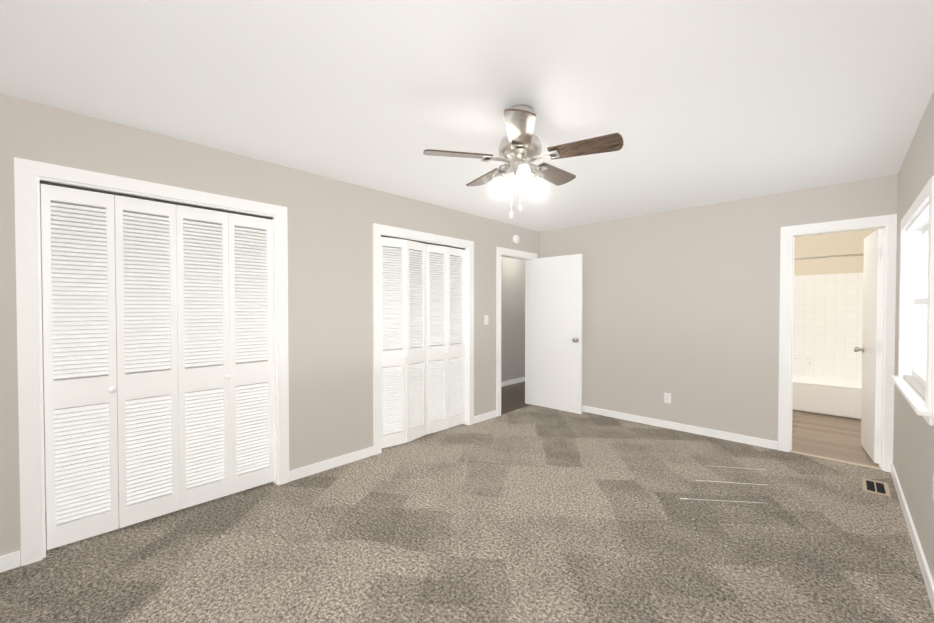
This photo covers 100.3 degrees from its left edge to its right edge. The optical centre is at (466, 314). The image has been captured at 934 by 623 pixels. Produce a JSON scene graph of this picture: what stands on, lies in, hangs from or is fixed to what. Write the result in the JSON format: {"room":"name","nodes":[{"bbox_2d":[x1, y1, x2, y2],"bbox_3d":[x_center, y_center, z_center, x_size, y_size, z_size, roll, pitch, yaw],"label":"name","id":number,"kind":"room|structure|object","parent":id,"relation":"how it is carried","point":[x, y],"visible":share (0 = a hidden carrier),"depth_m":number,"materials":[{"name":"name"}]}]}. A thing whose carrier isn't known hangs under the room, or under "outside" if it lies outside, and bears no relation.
{"room":"empty bedroom","nodes":[
{"label":"empty bedroom","id":0,"kind":"room"},
{"bbox_2d":[40,184,459,496],"bbox_3d":[-1.484,0.071,3.589,0.680,2.440,3.840,1,1,44],"label":"wall","id":1,"kind":"structure","parent":0,"point":[143,269],"depth_m":2.99,"materials":[{"name":"grey paint"}]},
{"bbox_2d":[46,424,466,556],"bbox_3d":[-1.454,1.342,3.553,0.800,0.100,3.780,1,1,44],"label":"floor","id":2,"kind":"structure","parent":0,"point":[63,548],"depth_m":2.55,"materials":[{"name":"grey carpet"}]},
{"bbox_2d":[0,94,539,564],"bbox_3d":[-0.309,0.061,4.237,0.120,2.440,7.420,1,1,44],"label":"wall","id":3,"kind":"structure","parent":0,"point":[330,290],"depth_m":3.12,"materials":[{"name":"grey paint"}]},
{"bbox_2d":[0,551,19,572],"bbox_3d":[-2.532,1.280,1.839,0.013,0.078,0.555,1,1,44],"label":"baseboard","id":4,"kind":"structure","parent":3,"relation":"attached to","point":[9,561],"depth_m":2.01,"materials":[{"name":"white wood"}]},
{"bbox_2d":[40,180,272,219],"bbox_3d":[-1.905,-0.727,2.547,0.040,0.010,1.198,1,1,44],"label":"trim","id":5,"kind":"structure","parent":3,"relation":"attached to","point":[126,195],"depth_m":2.44,"materials":[{"name":"grey metal"}]},
{"bbox_2d":[41,184,273,549],"bbox_3d":[-1.888,0.285,2.546,0.080,2.004,1.190,1,1,44],"label":"bifold closet door","id":6,"kind":"structure","parent":3,"relation":"in","point":[178,447],"depth_m":2.45,"materials":[{"name":"white wood"}]},
{"bbox_2d":[289,447,373,481],"bbox_3d":[-1.123,1.257,3.310,0.013,0.078,0.760,1,1,44],"label":"baseboard","id":7,"kind":"structure","parent":3,"relation":"attached to","point":[315,468],"depth_m":3.27,"materials":[{"name":"white wood"}]},
{"bbox_2d":[381,237,464,447],"bbox_3d":[-0.404,0.262,4.066,0.116,2.004,1.163,1,1,44],"label":"bifold closet door","id":8,"kind":"structure","parent":3,"relation":"in","point":[423,398],"depth_m":4.03,"materials":[{"name":"white wood"}]},
{"bbox_2d":[381,235,464,249],"bbox_3d":[-0.435,-0.751,4.081,0.040,0.010,1.168,1,1,44],"label":"trim","id":9,"kind":"structure","parent":3,"relation":"attached to","point":[424,242],"depth_m":4.08,"materials":[{"name":"grey metal"}]},
{"bbox_2d":[474,410,496,423],"bbox_3d":[0.221,1.235,4.713,0.013,0.078,0.425,1,1,44],"label":"baseboard","id":10,"kind":"structure","parent":3,"relation":"attached to","point":[492,414],"depth_m":4.71,"materials":[{"name":"white wood"}]},
{"bbox_2d":[484,315,487,324],"bbox_3d":[0.239,0.064,4.709,0.018,0.115,0.070,1,1,44],"label":"switch plate","id":11,"kind":"object","parent":3,"relation":"attached to","point":[485,319],"visible":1,"depth_m":4.70,"materials":[{"name":"white plastic"}]},
{"bbox_2d":[513,235,519,244],"bbox_3d":[0.655,-0.983,5.111,0.040,0.132,0.132,1,1,44],"label":"smoke detector","id":12,"kind":"object","parent":3,"relation":"attached to","point":[516,239],"visible":0.98,"depth_m":5.09,"materials":[{"name":"white plastic"}]},
{"bbox_2d":[532,254,582,413],"bbox_3d":[1.174,0.242,5.164,0.751,2.021,0.167,1,1,44],"label":"hall door","id":13,"kind":"structure","parent":3,"relation":"in","point":[557,292],"depth_m":5.12,"materials":[{"name":"white wood"}]},
{"bbox_2d":[0,405,933,622],"bbox_3d":[0.377,1.360,2.415,3.420,0.100,5.470,1,1,44],"label":"floor carpet","id":14,"kind":"object","parent":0,"point":[534,514],"visible":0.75,"depth_m":2.21,"materials":[{"name":"grey carpet"}]},
{"bbox_2d":[862,478,890,496],"bbox_3d":[3.079,1.298,2.935,0.140,0.006,0.300,1,1,44],"label":"air vent register","id":15,"kind":"object","parent":14,"relation":"on","point":[875,487],"visible":1,"depth_m":2.93,"materials":[{"name":"brown metal"}]},
{"bbox_2d":[0,0,933,231],"bbox_3d":[0.917,-1.211,3.748,5.100,0.120,8.800,1,1,44],"label":"ceiling","id":16,"kind":"structure","parent":0,"point":[694,103],"depth_m":1.91,"materials":[{"name":"white paint"}]},
{"bbox_2d":[423,105,623,217],"bbox_3d":[0.321,-0.830,2.192,1.031,0.595,0.990,1,1,44],"label":"ceiling fan","id":17,"kind":"object","parent":16,"relation":"hanging from","point":[520,148],"visible":1,"depth_m":2.07,"materials":[{"name":"silver metal"}]},
{"bbox_2d":[501,257,524,381],"bbox_3d":[0.390,0.025,6.585,0.120,2.440,3.060,1,1,44],"label":"wall","id":18,"kind":"structure","parent":0,"point":[512,318],"depth_m":6.93,"materials":[{"name":"grey paint"}]},
{"bbox_2d":[501,377,524,386],"bbox_3d":[0.438,1.205,6.558,0.012,0.080,2.820,1,1,44],"label":"baseboard","id":19,"kind":"structure","parent":18,"relation":"attached to","point":[513,381],"depth_m":6.92,"materials":[{"name":"white wood"}]},
{"bbox_2d":[501,381,530,414],"bbox_3d":[0.794,1.302,6.218,1.240,0.097,3.060,1,1,44],"label":"floor","id":20,"kind":"structure","parent":0,"point":[512,397],"depth_m":5.92,"materials":[{"name":"brown wood"}]},
{"bbox_2d":[540,174,897,449],"bbox_3d":[2.354,0.059,4.372,3.540,2.440,0.120,1,1,44],"label":"wall","id":21,"kind":"structure","parent":0,"point":[682,306],"depth_m":4.19,"materials":[{"name":"grey paint"}]},
{"bbox_2d":[664,392,670,403],"bbox_3d":[2.259,0.939,4.387,0.070,0.115,0.009,1,1,44],"label":"outlet","id":22,"kind":"object","parent":21,"relation":"attached to","point":[667,397],"visible":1,"depth_m":4.38,"materials":[{"name":"white plastic"}]},
{"bbox_2d":[582,405,777,449],"bbox_3d":[1.986,1.236,4.632,2.675,0.078,0.040,1,1,44],"label":"baseboard","id":23,"kind":"structure","parent":21,"relation":"attached to","point":[739,438],"depth_m":4.24,"materials":[{"name":"white wood"}]},
{"bbox_2d":[790,451,880,469],"bbox_3d":[3.255,1.290,3.464,0.590,0.007,0.036,1,1,44],"label":"trim","id":24,"kind":"structure","parent":21,"relation":"attached to","point":[836,460],"depth_m":3.44,"materials":[{"name":"beige wood"}]},
{"bbox_2d":[778,214,896,471],"bbox_3d":[3.278,0.235,3.489,0.740,2.116,0.156,1,1,44],"label":"door frame","id":25,"kind":"structure","parent":21,"relation":"attached to","point":[886,223],"depth_m":3.34,"materials":[{"name":"white wood"}]},
{"bbox_2d":[854,228,882,463],"bbox_3d":[3.687,0.269,3.585,0.168,2.016,0.587,1,1,44],"label":"bathroom door","id":26,"kind":"structure","parent":21,"relation":"in","point":[870,349],"depth_m":3.48,"materials":[{"name":"white wood"}]},
{"bbox_2d":[794,229,874,275],"bbox_3d":[4.849,0.037,5.762,1.620,2.440,0.120,1,1,44],"label":"wall","id":27,"kind":"structure","parent":0,"point":[843,243],"depth_m":5.44,"materials":[{"name":"beige paint"}]},
{"bbox_2d":[793,273,862,379],"bbox_3d":[4.520,0.163,5.420,1.618,1.460,0.829,1,1,44],"label":"tile surround","id":28,"kind":"object","parent":27,"relation":"attached to","point":[828,322],"visible":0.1,"depth_m":5.45,"materials":[{"name":"white tile"}]},
{"bbox_2d":[793,355,810,364],"bbox_3d":[4.827,0.659,5.633,0.210,0.130,0.085,1,1,44],"label":"shelf","id":29,"kind":"object","parent":28,"relation":"attached to","point":[801,360],"visible":0.85,"depth_m":5.62,"materials":[{"name":"white ceramic"}]},
{"bbox_2d":[794,253,863,259],"bbox_3d":[4.289,-0.733,5.165,1.616,0.056,0.056,1,1,44],"label":"curtain rod","id":30,"kind":"object","parent":27,"relation":"attached to","point":[862,254],"depth_m":4.89,"materials":[{"name":"silver metal"}]},
{"bbox_2d":[790,410,879,467],"bbox_3d":[3.905,1.324,4.796,1.860,0.097,2.850,1,1,44],"label":"floor","id":31,"kind":"structure","parent":0,"point":[830,436],"depth_m":4.08,"materials":[{"name":"wood"}]},
{"bbox_2d":[792,374,861,419],"bbox_3d":[4.533,1.070,5.448,1.592,0.385,0.766,1,1,44],"label":"bathtub","id":32,"kind":"object","parent":31,"relation":"on","point":[838,397],"visible":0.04,"depth_m":4.96,"materials":[{"name":"white ceramic"}]},
{"bbox_2d":[893,91,933,581],"bbox_3d":[1.614,0.109,1.127,0.120,2.440,5.590,1,1,44],"label":"wall","id":33,"kind":"structure","parent":0,"point":[913,447],"depth_m":2.31,"materials":[{"name":"grey paint"}]},
{"bbox_2d":[890,375,933,425],"bbox_3d":[2.669,0.486,2.332,0.095,0.070,1.380,1,1,44],"label":"window sill","id":34,"kind":"structure","parent":33,"relation":"attached to","point":[913,398],"depth_m":2.11,"materials":[{"name":"white wood"}]},
{"bbox_2d":[891,463,933,611],"bbox_3d":[1.608,1.289,1.235,0.013,0.078,5.470,1,1,44],"label":"baseboard","id":35,"kind":"structure","parent":33,"relation":"attached to","point":[924,568],"depth_m":2.16,"materials":[{"name":"white wood"}]},
{"bbox_2d":[898,176,933,410],"bbox_3d":[2.711,-0.106,2.282,0.142,1.115,1.330,1,1,44],"label":"window","id":36,"kind":"structure","parent":33,"relation":"in","point":[916,262],"depth_m":2.67,"materials":[{"name":"white"}]},
{"bbox_2d":[932,474,933,499],"bbox_3d":[2.152,0.799,1.793,0.009,0.115,0.070,1,1,44],"label":"outlet","id":37,"kind":"object","parent":33,"relation":"attached to","point":[933,488],"visible":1,"depth_m":1.80,"materials":[{"name":"white plastic"}]}
]}

